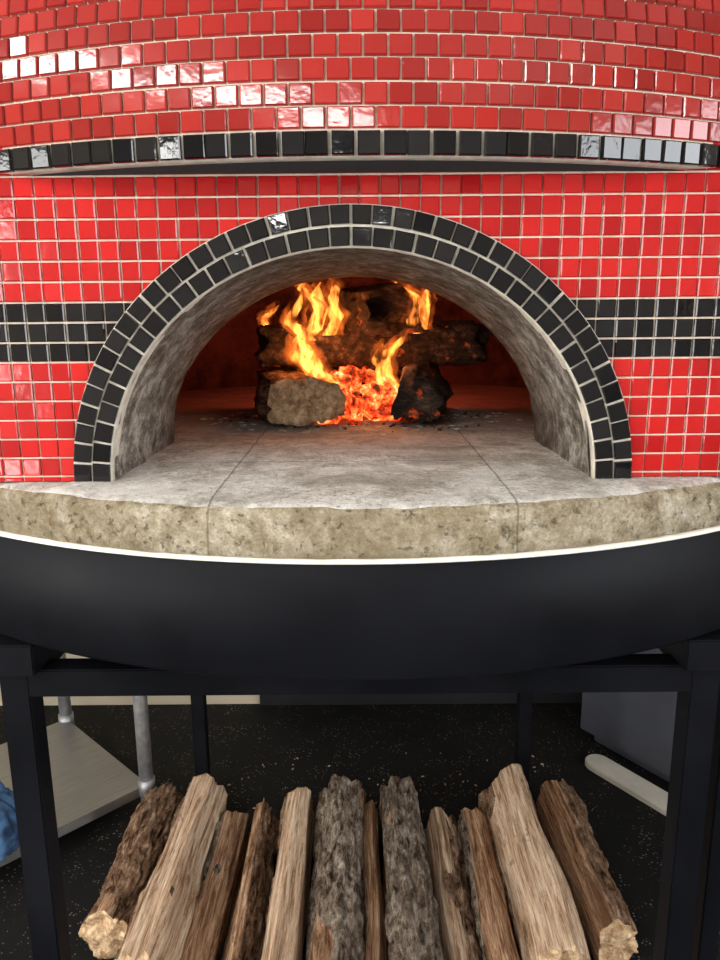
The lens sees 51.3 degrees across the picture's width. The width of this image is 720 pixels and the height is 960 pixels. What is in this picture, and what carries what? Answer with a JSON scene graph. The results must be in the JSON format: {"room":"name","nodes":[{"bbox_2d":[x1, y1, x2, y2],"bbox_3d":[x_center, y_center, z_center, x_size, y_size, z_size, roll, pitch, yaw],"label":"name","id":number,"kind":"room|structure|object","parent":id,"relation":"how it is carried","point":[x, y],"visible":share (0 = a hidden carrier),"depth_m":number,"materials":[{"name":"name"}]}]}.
{"room":"commercial kitchen","nodes":[
{"label":"commercial kitchen","id":0,"kind":"room"},
{"bbox_2d":[0,653,259,705],"bbox_3d":[-0.455,-0.592,2.685,6.300,3.000,0.100,0,12,0],"label":"wall","id":1,"kind":"structure","parent":0,"point":[211,699],"depth_m":2.96,"materials":[{"name":"beige paint"}]},
{"bbox_2d":[260,692,582,704],"bbox_3d":[1.106,0.727,2.920,3.000,0.300,0.016,0,12,0],"label":"baseboard","id":2,"kind":"structure","parent":1,"relation":"attached to","point":[451,698],"depth_m":2.94,"materials":[{"name":"black"}]},
{"bbox_2d":[0,703,719,959],"bbox_3d":[-0.438,1.593,-0.006,6.500,0.100,6.500,0,12,0],"label":"floor","id":3,"kind":"structure","parent":0,"point":[359,742],"depth_m":2.55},
{"bbox_2d":[0,653,155,866],"bbox_3d":[-1.306,0.670,1.958,0.602,0.865,1.352,12,17,43],"label":"prep table","id":4,"kind":"object","parent":3,"relation":"on","point":[89,783],"visible":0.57,"depth_m":2.29,"materials":[{"name":"silver metal"}]},
{"bbox_2d":[0,781,18,861],"bbox_3d":[-1.000,0.884,1.984,0.194,0.230,0.180,5,14,24],"label":"cloth","id":5,"kind":"object","parent":4,"relation":"on","point":[9,838],"visible":0.74,"depth_m":1.96,"materials":[{"name":"blue fabric"}]},
{"bbox_2d":[78,781,184,958],"bbox_3d":[-0.594,1.020,2.014,0.162,0.143,0.519,0,13,2],"label":"log","id":6,"kind":"object","parent":3,"relation":"on","point":[146,834],"visible":0.74,"depth_m":1.91,"materials":[{"name":"brown wood"}]},
{"bbox_2d":[114,773,226,959],"bbox_3d":[-0.460,1.018,1.936,0.160,0.180,0.705,0,13,1],"label":"log","id":7,"kind":"object","parent":3,"relation":"on","point":[158,928],"visible":0.82,"depth_m":1.83,"materials":[{"name":"brown wood"}]},
{"bbox_2d":[180,810,249,959],"bbox_3d":[-0.366,1.069,1.855,0.100,0.114,0.684,0,12,0],"label":"log","id":8,"kind":"object","parent":3,"relation":"on","point":[214,905],"visible":0.94,"depth_m":1.88,"materials":[{"name":"brown wood"}]},
{"bbox_2d":[221,797,279,959],"bbox_3d":[-0.272,1.057,1.860,0.127,0.133,0.693,0,12,0],"label":"log","id":9,"kind":"object","parent":3,"relation":"on","point":[246,932],"visible":0.95,"depth_m":1.86,"materials":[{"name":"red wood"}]},
{"bbox_2d":[259,787,314,959],"bbox_3d":[-0.181,1.042,1.877,0.104,0.154,0.757,0,13,1],"label":"log","id":10,"kind":"object","parent":3,"relation":"on","point":[286,914],"visible":0.99,"depth_m":1.86,"materials":[{"name":"brown wood"}]},
{"bbox_2d":[306,774,365,959],"bbox_3d":[-0.053,1.034,1.895,0.161,0.160,0.801,0,12,0],"label":"log","id":11,"kind":"object","parent":3,"relation":"on","point":[336,913],"visible":0.94,"depth_m":1.87,"materials":[{"name":"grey wood"}]},
{"bbox_2d":[0,0,719,959],"bbox_3d":[-0.001,-0.105,1.742,1.952,2.452,1.853,0,12,0],"label":"oven","id":12,"kind":"object","parent":3,"relation":"on","point":[180,179],"visible":0.91,"depth_m":0.89,"materials":[{"name":"tile"}]},
{"bbox_2d":[200,283,522,434],"bbox_3d":[0.001,-0.259,1.501,0.649,0.304,0.454,0,12,0],"label":"firewood","id":13,"kind":"object","parent":12,"relation":"on","point":[376,360],"visible":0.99,"depth_m":1.49,"materials":[{"name":"brown wood"}]},
{"bbox_2d":[362,800,387,959],"bbox_3d":[0.031,1.055,1.872,0.066,0.128,0.690,0,12,0],"label":"log","id":14,"kind":"object","parent":3,"relation":"on","point":[375,931],"visible":0.83,"depth_m":1.85,"materials":[{"name":"brown wood"}]},
{"bbox_2d":[215,753,562,811],"bbox_3d":[0.087,0.987,2.461,1.166,0.003,0.320,0,12,0],"label":"floor specks","id":15,"kind":"object","parent":3,"relation":"on","point":[406,753],"visible":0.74,"depth_m":2.48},
{"bbox_2d":[379,775,444,959],"bbox_3d":[0.117,1.033,1.891,0.148,0.160,0.769,-1,13,-1],"label":"log","id":16,"kind":"object","parent":3,"relation":"on","point":[411,907],"visible":0.94,"depth_m":1.83,"materials":[{"name":"wood"}]},
{"bbox_2d":[423,806,482,959],"bbox_3d":[0.234,1.057,1.867,0.131,0.122,0.666,0,12,0],"label":"log","id":17,"kind":"object","parent":3,"relation":"on","point":[459,938],"visible":0.73,"depth_m":1.88,"materials":[{"name":"brown wood"}]},
{"bbox_2d":[457,807,519,959],"bbox_3d":[0.319,1.054,1.871,0.102,0.125,0.644,0,12,0],"label":"log","id":18,"kind":"object","parent":3,"relation":"on","point":[496,941],"visible":0.85,"depth_m":1.85,"materials":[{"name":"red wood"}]},
{"bbox_2d":[478,763,591,959],"bbox_3d":[0.445,1.008,1.942,0.203,0.182,0.690,0,13,1],"label":"log","id":19,"kind":"object","parent":3,"relation":"on","point":[545,921],"visible":0.94,"depth_m":1.84,"materials":[{"name":"brown wood"}]},
{"bbox_2d":[536,780,637,959],"bbox_3d":[0.591,1.008,1.978,0.125,0.164,0.572,-1,13,-1],"label":"log","id":20,"kind":"object","parent":3,"relation":"on","point":[610,930],"visible":0.94,"depth_m":1.89,"materials":[{"name":"brown wood"}]},
{"bbox_2d":[585,754,667,815],"bbox_3d":[0.953,1.004,2.314,0.085,0.022,0.620,-9,15,-33],"label":"board","id":21,"kind":"object","parent":3,"relation":"on","point":[643,790],"visible":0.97,"depth_m":2.42,"materials":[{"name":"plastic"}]},
{"bbox_2d":[580,648,676,781],"bbox_3d":[1.181,0.551,2.324,0.348,0.900,0.920,-9,15,-33],"label":"base cabinet","id":22,"kind":"object","parent":3,"relation":"on","point":[637,726],"visible":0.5,"depth_m":2.48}
]}

